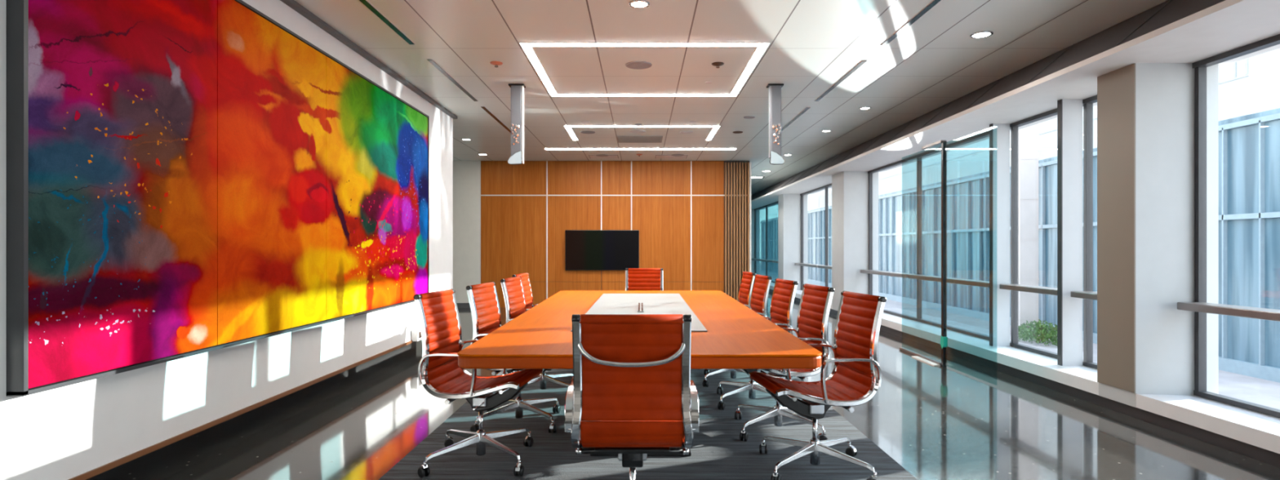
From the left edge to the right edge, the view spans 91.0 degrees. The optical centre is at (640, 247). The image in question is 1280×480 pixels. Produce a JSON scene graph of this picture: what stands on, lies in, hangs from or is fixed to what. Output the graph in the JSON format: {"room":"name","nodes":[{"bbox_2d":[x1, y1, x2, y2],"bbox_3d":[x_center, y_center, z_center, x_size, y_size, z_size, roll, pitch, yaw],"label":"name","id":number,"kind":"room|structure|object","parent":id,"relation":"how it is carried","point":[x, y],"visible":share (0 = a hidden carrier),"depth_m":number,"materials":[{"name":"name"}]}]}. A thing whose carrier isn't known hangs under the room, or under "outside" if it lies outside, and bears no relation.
{"room":"conference room","nodes":[
{"label":"conference room","id":0,"kind":"room"},
{"bbox_2d":[0,0,453,479],"bbox_3d":[-2.675,-0.369,1.765,0.250,2.821,13.530,0,0,0],"label":"wall","id":1,"kind":"structure","parent":0,"point":[65,433],"depth_m":3.63,"materials":[{"name":"paint"}]},
{"bbox_2d":[6,0,429,395],"bbox_3d":[-2.514,-0.468,4.945,0.071,2.133,4.838,0,0,0],"label":"abstract painting","id":2,"kind":"object","parent":1,"relation":"attached to","point":[185,178],"visible":0.87,"depth_m":3.41,"materials":[{"name":"paint"}]},
{"bbox_2d":[67,340,415,479],"bbox_3d":[-2.546,1.049,1.765,0.016,0.028,13.530,0,0,0],"label":"baseboard","id":3,"kind":"structure","parent":1,"relation":"attached to","point":[128,458],"depth_m":3.71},
{"bbox_2d":[280,0,457,119],"bbox_3d":[-2.522,-1.762,1.780,0.055,0.034,13.560,0,0,0],"label":"trim","id":4,"kind":"structure","parent":1,"relation":"attached to","point":[292,4],"depth_m":5.59,"materials":[{"name":"white paint"}]},
{"bbox_2d":[411,327,422,341],"bbox_3d":[-2.513,0.985,7.150,0.075,0.130,0.340,0,0,0],"label":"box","id":5,"kind":"object","parent":1,"relation":"attached to","point":[415,333],"visible":0.46,"depth_m":6.98,"materials":[{"name":"white plastic"}]},
{"bbox_2d":[453,160,480,302],"bbox_3d":[-5.400,-0.265,13.050,4.200,3.030,0.200,0,0,0],"label":"wall","id":6,"kind":"structure","parent":0,"point":[466,174],"depth_m":12.95,"materials":[{"name":"white paint"}]},
{"bbox_2d":[457,302,470,307],"bbox_3d":[-5.405,1.200,12.943,4.190,0.100,0.015,0,0,0],"label":"baseboard","id":7,"kind":"structure","parent":6,"relation":"attached to","point":[459,304],"depth_m":12.94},
{"bbox_2d":[480,160,751,307],"bbox_3d":[-0.515,-0.265,13.075,5.570,3.030,0.350,0,0,0],"label":"wall","id":8,"kind":"structure","parent":0,"point":[692,219],"depth_m":12.95,"materials":[{"name":"brown wood"}]},
{"bbox_2d":[565,230,639,270],"bbox_3d":[-0.790,0.062,12.918,1.514,0.825,0.063,0,0,0],"label":"television","id":9,"kind":"object","parent":8,"relation":"attached to","point":[585,250],"visible":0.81,"depth_m":12.89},
{"bbox_2d":[85,291,1279,479],"bbox_3d":[-1.940,1.310,10.500,11.120,0.120,31.000,0,0,0],"label":"floor","id":10,"kind":"structure","parent":0,"point":[963,419],"depth_m":4.19,"materials":[{"name":"tile"}]},
{"bbox_2d":[378,368,917,479],"bbox_3d":[0.040,1.246,5.100,2.880,0.008,7.800,0,0,0],"label":"rug","id":11,"kind":"object","parent":10,"relation":"on","point":[717,451],"visible":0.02,"depth_m":3.83,"materials":[{"name":"grey carpet"}]},
{"bbox_2d":[413,288,543,478],"bbox_3d":[-0.928,0.751,3.656,0.646,0.980,0.642,0,0,8],"label":"office chair","id":12,"kind":"object","parent":11,"relation":"on","point":[439,372],"visible":0.93,"depth_m":3.60,"materials":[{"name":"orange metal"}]},
{"bbox_2d":[466,281,560,432],"bbox_3d":[-0.859,0.751,4.446,0.646,0.980,0.642,0,0,8],"label":"office chair","id":13,"kind":"object","parent":11,"relation":"on","point":[482,298],"visible":0.46,"depth_m":4.40,"materials":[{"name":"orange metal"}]},
{"bbox_2d":[500,276,573,399],"bbox_3d":[-0.829,0.751,5.346,0.646,0.980,0.642,0,0,7],"label":"office chair","id":14,"kind":"object","parent":11,"relation":"on","point":[512,287],"visible":0.26,"depth_m":5.32,"materials":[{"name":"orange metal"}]},
{"bbox_2d":[511,272,573,378],"bbox_3d":[-0.898,0.751,6.146,0.646,0.980,0.642,0,0,6],"label":"office chair","id":15,"kind":"object","parent":11,"relation":"on","point":[526,282],"visible":0.18,"depth_m":6.25,"materials":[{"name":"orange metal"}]},
{"bbox_2d":[564,314,698,479],"bbox_3d":[-0.029,0.751,2.727,0.580,0.981,0.624,0,0,0],"label":"office chair","id":16,"kind":"object","parent":11,"relation":"on","point":[632,394],"visible":1,"depth_m":2.47,"materials":[{"name":"orange leather"}]},
{"bbox_2d":[457,290,822,456],"bbox_3d":[0.000,0.864,5.165,1.870,0.756,4.390,0,0,0],"label":"conference table","id":17,"kind":"object","parent":11,"relation":"on","point":[726,334],"visible":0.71,"depth_m":3.73,"materials":[{"name":"brown wood"}]},
{"bbox_2d":[625,268,662,290],"bbox_3d":[0.039,0.751,7.493,0.580,0.981,0.624,0,0,0],"label":"office chair","id":18,"kind":"object","parent":11,"relation":"on","point":[636,279],"visible":0.23,"depth_m":7.74,"materials":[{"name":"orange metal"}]},
{"bbox_2d":[698,271,755,369],"bbox_3d":[0.855,0.751,6.608,0.675,0.981,0.597,0,0,6],"label":"office chair","id":19,"kind":"object","parent":11,"relation":"on","point":[747,281],"visible":0.25,"depth_m":6.55,"materials":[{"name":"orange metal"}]},
{"bbox_2d":[702,274,772,386],"bbox_3d":[0.850,0.751,5.808,0.675,0.981,0.597,0,0,5],"label":"office chair","id":20,"kind":"object","parent":11,"relation":"on","point":[762,283],"visible":0.27,"depth_m":5.73,"materials":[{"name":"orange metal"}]},
{"bbox_2d":[716,278,798,409],"bbox_3d":[0.885,0.751,5.028,0.675,0.981,0.597,0,0,4],"label":"office chair","id":21,"kind":"object","parent":11,"relation":"on","point":[784,291],"visible":0.48,"depth_m":4.98,"materials":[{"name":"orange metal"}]},
{"bbox_2d":[734,283,835,441],"bbox_3d":[0.924,0.751,4.258,0.675,0.981,0.597,0,0,3],"label":"office chair","id":22,"kind":"object","parent":11,"relation":"on","point":[815,301],"visible":0.56,"depth_m":4.17,"materials":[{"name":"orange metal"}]},
{"bbox_2d":[748,290,886,479],"bbox_3d":[0.964,0.751,3.507,0.675,0.981,0.597,0,0,2],"label":"office chair","id":23,"kind":"object","parent":11,"relation":"on","point":[855,377],"visible":0.98,"depth_m":3.44,"materials":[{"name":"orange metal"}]},
{"bbox_2d":[899,140,947,366],"bbox_3d":[3.145,0.062,6.640,0.130,2.375,2.040,0,0,0],"label":"glass screen","id":24,"kind":"object","parent":10,"relation":"on","point":[944,339],"visible":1,"depth_m":6.57,"materials":[{"name":"clear glass"}]},
{"bbox_2d":[768,288,1279,467],"bbox_3d":[3.900,1.268,10.450,0.540,0.205,30.900,0,0,0],"label":"baseboard","id":25,"kind":"structure","parent":10,"relation":"on","point":[1272,458],"depth_m":4.74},
{"bbox_2d":[769,282,1279,453],"bbox_3d":[3.885,1.115,10.450,0.570,0.100,30.900,0,0,0],"label":"window sill","id":26,"kind":"structure","parent":25,"relation":"on","point":[1261,430],"depth_m":4.55,"materials":[{"name":"white paint"}]},
{"bbox_2d":[751,201,777,283],"bbox_3d":[3.975,-0.132,19.300,0.230,2.413,5.800,0,0,0],"label":"window","id":27,"kind":"structure","parent":26,"relation":"on","point":[766,260],"depth_m":20.18,"materials":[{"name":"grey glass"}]},
{"bbox_2d":[777,194,808,289],"bbox_3d":[3.894,-0.087,16.100,0.612,2.506,0.600,0,0,0],"label":"wall pier","id":28,"kind":"object","parent":26,"relation":"on","point":[788,205],"visible":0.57,"depth_m":15.80,"materials":[{"name":"white paint"}]},
{"bbox_2d":[795,183,831,290],"bbox_3d":[3.975,-0.132,13.800,0.230,2.413,4.000,0,0,0],"label":"window","id":29,"kind":"structure","parent":26,"relation":"on","point":[827,267],"depth_m":13.68,"materials":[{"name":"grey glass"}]},
{"bbox_2d":[831,171,878,311],"bbox_3d":[3.894,-0.087,11.450,0.612,2.506,0.700,0,0,0],"label":"wall pier","id":30,"kind":"object","parent":26,"relation":"on","point":[850,189],"visible":0.71,"depth_m":11.10,"materials":[{"name":"white paint"}]},
{"bbox_2d":[860,94,1097,368],"bbox_3d":[3.947,-0.124,8.020,0.285,2.428,6.160,0,0,0],"label":"window","id":31,"kind":"structure","parent":26,"relation":"on","point":[1069,293],"depth_m":5.90,"materials":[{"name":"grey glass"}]},
{"bbox_2d":[1097,62,1218,407],"bbox_3d":[3.894,-0.087,4.755,0.612,2.506,0.370,0,0,0],"label":"wall pier","id":32,"kind":"object","parent":26,"relation":"on","point":[1145,111],"visible":0.82,"depth_m":4.57,"materials":[{"name":"white paint"}]},
{"bbox_2d":[1177,34,1279,417],"bbox_3d":[3.947,-0.124,1.485,0.285,2.428,6.170,0,0,0],"label":"window","id":33,"kind":"structure","parent":26,"relation":"on","point":[1200,307],"depth_m":4.53,"materials":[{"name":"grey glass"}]},
{"bbox_2d":[294,0,1167,195],"bbox_3d":[-1.820,-1.840,10.500,11.360,0.120,31.000,0,0,0],"label":"ceiling","id":34,"kind":"structure","parent":0,"point":[935,62],"depth_m":5.95,"materials":[{"name":"white paint"}]},
{"bbox_2d":[359,0,415,44],"bbox_3d":[-2.000,-1.776,4.550,0.056,0.007,1.912,0,0,0],"label":"ceiling vent","id":35,"kind":"object","parent":34,"relation":"in","point":[366,2],"visible":1,"depth_m":4.94,"materials":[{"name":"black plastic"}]},
{"bbox_2d":[426,58,478,101],"bbox_3d":[-2.000,-1.776,6.795,0.056,0.007,1.702,0,0,0],"label":"ceiling vent","id":36,"kind":"object","parent":34,"relation":"in","point":[432,61],"visible":1,"depth_m":6.62,"materials":[{"name":"white plastic"}]},
{"bbox_2d":[480,106,511,133],"bbox_3d":[-2.000,-1.776,8.870,0.056,0.007,1.852,0,0,0],"label":"ceiling vent","id":37,"kind":"object","parent":34,"relation":"in","point":[484,108],"visible":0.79,"depth_m":8.68,"materials":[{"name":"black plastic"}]},
{"bbox_2d":[489,61,502,67],"bbox_3d":[-1.394,-1.760,6.071,0.120,0.040,0.120,0,0,0],"label":"sprinkler","id":38,"kind":"object","parent":34,"relation":"attached to","point":[494,63],"visible":1,"depth_m":6.05,"materials":[{"name":"orange metal"}]},
{"bbox_2d":[507,83,525,164],"bbox_3d":[-1.361,-1.339,6.894,0.178,0.883,0.133,0,0,0],"label":"pendant light","id":39,"kind":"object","parent":34,"relation":"hanging from","point":[517,127],"depth_m":6.85,"materials":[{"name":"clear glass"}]},
{"bbox_2d":[580,130,595,133],"bbox_3d":[-0.818,-1.774,9.729,0.231,0.012,0.230,0,0,0],"label":"ceiling speaker","id":40,"kind":"object","parent":34,"relation":"attached to","point":[584,131],"visible":1,"depth_m":9.71},
{"bbox_2d":[595,154,608,156],"bbox_3d":[-0.748,-1.774,12.190,0.252,0.012,0.251,0,0,0],"label":"ceiling speaker","id":41,"kind":"object","parent":34,"relation":"attached to","point":[598,155],"visible":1,"depth_m":12.15},
{"bbox_2d":[588,155,618,158],"bbox_3d":[-0.725,-1.776,12.355,0.570,0.007,0.430,0,0,0],"label":"access panel","id":42,"kind":"object","parent":34,"relation":"attached to","point":[589,156],"visible":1,"depth_m":12.40,"materials":[{"name":"white plastic"}]},
{"bbox_2d":[630,129,645,133],"bbox_3d":[-0.044,-1.774,9.669,0.252,0.012,0.251,0,0,0],"label":"ceiling speaker","id":43,"kind":"object","parent":34,"relation":"attached to","point":[633,131],"visible":1,"depth_m":9.64,"materials":[{"name":"white plastic"}]},
{"bbox_2d":[625,61,652,69],"bbox_3d":[-0.021,-1.774,6.143,0.262,0.012,0.261,0,0,0],"label":"ceiling speaker","id":44,"kind":"object","parent":34,"relation":"attached to","point":[633,64],"visible":1,"depth_m":6.12},
{"bbox_2d":[628,0,649,8],"bbox_3d":[-0.010,-1.775,4.594,0.156,0.010,0.156,0,0,0],"label":"recessed light","id":45,"kind":"object","parent":34,"relation":"in","point":[634,3],"visible":1,"depth_m":4.58,"materials":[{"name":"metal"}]},
{"bbox_2d":[616,136,662,142],"bbox_3d":[-0.020,-1.771,10.350,0.750,0.018,0.580,0,0,0],"label":"ceiling vent","id":46,"kind":"object","parent":34,"relation":"in","point":[620,139],"visible":1,"depth_m":10.26,"materials":[{"name":"grey metal"}]},
{"bbox_2d":[544,148,736,149],"bbox_3d":[-0.005,-1.777,11.390,3.466,0.006,0.136,0,0,0],"label":"recessed light","id":47,"kind":"object","parent":34,"relation":"in","point":[544,148],"visible":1,"depth_m":11.36,"materials":[{"name":"white plastic"}]},
{"bbox_2d":[564,125,719,140],"bbox_3d":[0.020,-1.777,9.830,2.296,0.006,1.236,0,0,0],"label":"recessed light","id":48,"kind":"object","parent":34,"relation":"in","point":[568,128],"visible":1,"depth_m":9.28,"materials":[{"name":"white plastic"}]},
{"bbox_2d":[565,127,577,140],"bbox_3d":[-1.082,-1.777,9.868,0.076,0.005,1.144,0,0,0],"label":"diffuser","id":49,"kind":"object","parent":48,"relation":"attached to","point":[571,132],"depth_m":9.82,"materials":[{"name":"white plastic"}]},
{"bbox_2d":[564,125,719,127],"bbox_3d":[0.020,-1.777,9.258,2.280,0.005,0.076,0,0,0],"label":"diffuser","id":50,"kind":"object","parent":48,"relation":"attached to","point":[564,126],"depth_m":9.25,"materials":[{"name":"white plastic"}]},
{"bbox_2d":[706,127,719,140],"bbox_3d":[1.122,-1.777,9.868,0.076,0.005,1.144,0,0,0],"label":"diffuser","id":51,"kind":"object","parent":48,"relation":"attached to","point":[713,131],"depth_m":9.81,"materials":[{"name":"white plastic"}]},
{"bbox_2d":[519,42,770,96],"bbox_3d":[0.035,-1.777,6.435,2.186,0.006,1.926,0,0,0],"label":"recessed light","id":52,"kind":"object","parent":34,"relation":"in","point":[762,47],"visible":1,"depth_m":5.78,"materials":[{"name":"white plastic"}]},
{"bbox_2d":[522,46,556,94],"bbox_3d":[-1.012,-1.777,6.435,0.076,0.005,1.758,0,0,0],"label":"diffuser","id":53,"kind":"object","parent":52,"relation":"attached to","point":[529,51],"depth_m":6.26,"materials":[{"name":"white plastic"}]},
{"bbox_2d":[551,94,736,96],"bbox_3d":[0.035,-1.777,7.352,2.170,0.005,0.076,0,0,0],"label":"diffuser","id":54,"kind":"object","parent":52,"relation":"attached to","point":[551,95],"depth_m":7.35,"materials":[{"name":"white plastic"}]},
{"bbox_2d":[520,43,768,46],"bbox_3d":[0.035,-1.777,5.518,2.170,0.005,0.076,0,0,0],"label":"diffuser","id":55,"kind":"object","parent":52,"relation":"attached to","point":[522,44],"depth_m":5.50,"materials":[{"name":"white plastic"}]},
{"bbox_2d":[730,46,767,94],"bbox_3d":[1.082,-1.777,6.435,0.076,0.005,1.758,0,0,0],"label":"diffuser","id":56,"kind":"object","parent":52,"relation":"attached to","point":[759,51],"depth_m":6.26,"materials":[{"name":"white plastic"}]},
{"bbox_2d":[655,155,687,158],"bbox_3d":[0.600,-1.776,12.355,0.620,0.007,0.430,0,0,0],"label":"access panel","id":57,"kind":"object","parent":34,"relation":"attached to","point":[656,156],"visible":1,"depth_m":12.40,"materials":[{"name":"white plastic"}]},
{"bbox_2d":[671,154,684,155],"bbox_3d":[0.718,-1.774,12.143,0.252,0.012,0.251,0,0,0],"label":"ceiling speaker","id":58,"kind":"object","parent":34,"relation":"attached to","point":[672,154],"visible":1,"depth_m":12.11},
{"bbox_2d":[680,130,693,133],"bbox_3d":[0.708,-1.774,9.729,0.210,0.012,0.209,0,0,0],"label":"ceiling speaker","id":59,"kind":"object","parent":34,"relation":"attached to","point":[684,131],"visible":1,"depth_m":9.71,"materials":[{"name":"white plastic"}]},
{"bbox_2d":[711,62,724,67],"bbox_3d":[0.748,-1.760,6.095,0.120,0.040,0.120,0,0,0],"label":"sprinkler","id":60,"kind":"object","parent":34,"relation":"attached to","point":[714,64],"visible":1,"depth_m":6.07,"materials":[{"name":"brown metal"}]},
{"bbox_2d":[743,115,755,119],"bbox_3d":[1.487,-1.774,8.607,0.158,0.012,0.157,0,0,0],"label":"ceiling speaker","id":61,"kind":"object","parent":34,"relation":"attached to","point":[746,117],"visible":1,"depth_m":8.57},
{"bbox_2d":[751,176,764,177],"bbox_3d":[2.942,-1.775,15.984,0.416,0.010,0.416,0,0,0],"label":"recessed light","id":62,"kind":"object","parent":34,"relation":"in","point":[751,176],"visible":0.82,"depth_m":15.92,"materials":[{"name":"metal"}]},
{"bbox_2d":[766,83,784,164],"bbox_3d":[1.478,-1.339,6.894,0.178,0.883,0.133,0,0,0],"label":"pendant light","id":63,"kind":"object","parent":34,"relation":"hanging from","point":[775,89],"depth_m":6.85,"materials":[{"name":"clear glass"}]},
{"bbox_2d":[781,106,810,131],"bbox_3d":[2.135,-1.776,8.795,0.056,0.007,1.622,0,0,0],"label":"ceiling vent","id":64,"kind":"object","parent":34,"relation":"in","point":[806,108],"visible":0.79,"depth_m":8.63,"materials":[{"name":"white plastic"}]},
{"bbox_2d":[813,60,867,101],"bbox_3d":[2.135,-1.776,6.820,0.056,0.007,1.652,0,0,0],"label":"ceiling vent","id":65,"kind":"object","parent":34,"relation":"in","point":[861,63],"visible":1,"depth_m":6.65,"materials":[{"name":"grey metal"}]},
{"bbox_2d":[858,106,871,109],"bbox_3d":[2.866,-1.775,8.033,0.146,0.010,0.146,0,0,0],"label":"recessed light","id":66,"kind":"object","parent":34,"relation":"in","point":[860,108],"visible":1,"depth_m":8.03,"materials":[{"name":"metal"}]},
{"bbox_2d":[880,0,941,45],"bbox_3d":[2.135,-1.776,4.565,0.056,0.007,1.942,0,0,0],"label":"ceiling vent","id":67,"kind":"object","parent":34,"relation":"in","point":[934,2],"visible":1,"depth_m":4.94,"materials":[{"name":"grey metal"}]},
{"bbox_2d":[969,31,993,38],"bbox_3d":[2.849,-1.775,5.256,0.177,0.010,0.177,0,0,0],"label":"recessed light","id":68,"kind":"object","parent":34,"relation":"in","point":[980,34],"visible":1,"depth_m":5.25,"materials":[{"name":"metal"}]},
{"bbox_2d":[751,0,1225,200],"bbox_3d":[3.565,-1.615,10.450,0.550,0.530,30.900,0,0,0],"label":"trim","id":69,"kind":"structure","parent":34,"relation":"attached to","point":[1106,39],"depth_m":5.60,"materials":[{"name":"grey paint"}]},
{"bbox_2d":[751,208,759,275],"bbox_3d":[3.894,-0.087,22.500,0.612,2.506,0.600,0,0,0],"label":"wall pier","id":70,"kind":"object","parent":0,"point":[752,210],"visible":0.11,"depth_m":22.20,"materials":[{"name":"grey paint"}]},
{"label":"outside","id":71,"kind":"structure","parent":0,"visible":0},
{"bbox_2d":[760,262,1279,409],"bbox_3d":[47.150,3.050,50.000,85.700,0.200,140.000,0,0,0],"label":"ground","id":72,"kind":"structure","parent":71,"point":[1266,393],"depth_m":16.02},
{"bbox_2d":[760,107,1279,382],"bbox_3d":[17.950,-0.050,43.200,8.100,6.000,60.000,0,0,0],"label":"office building","id":73,"kind":"structure","parent":72,"relation":"on","point":[1249,145],"depth_m":19.44,"materials":[{"name":"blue glass"}]},
{"bbox_2d":[1017,123,1039,337],"bbox_3d":[12.600,-1.550,20.600,0.620,9.000,0.460,0,0,0],"label":"building wall","id":74,"kind":"structure","parent":72,"relation":"on","point":[1028,137],"depth_m":20.38,"materials":[{"name":"white paint"}]},
{"bbox_2d":[1017,319,1057,346],"bbox_3d":[12.288,2.589,19.281,1.320,0.732,2.005,0,0,0],"label":"shrub","id":75,"kind":"object","parent":72,"relation":"on","point":[1028,334],"visible":0.79,"depth_m":19.10,"materials":[{"name":"green plant"}]},
{"bbox_2d":[810,48,1279,209],"bbox_3d":[35.975,-10.700,71.000,12.050,27.300,80.000,0,0,0],"label":"sky","id":76,"kind":"structure","parent":72,"relation":"on","point":[1251,85],"depth_m":45.42,"materials":[{"name":"white"}]},
{"bbox_3d":[4.165,-1.730,10.500,0.270,0.700,31.000,0,0,0],"label":"wall","id":77,"kind":"structure","parent":0,"visible":0},
{"bbox_2d":[751,0,1279,209],"bbox_3d":[3.785,-1.359,10.450,1.030,0.042,30.900,0,0,0],"label":"beam","id":78,"kind":"structure","parent":77,"relation":"attached to","point":[1227,25],"depth_m":4.96,"materials":[{"name":"white paint"}]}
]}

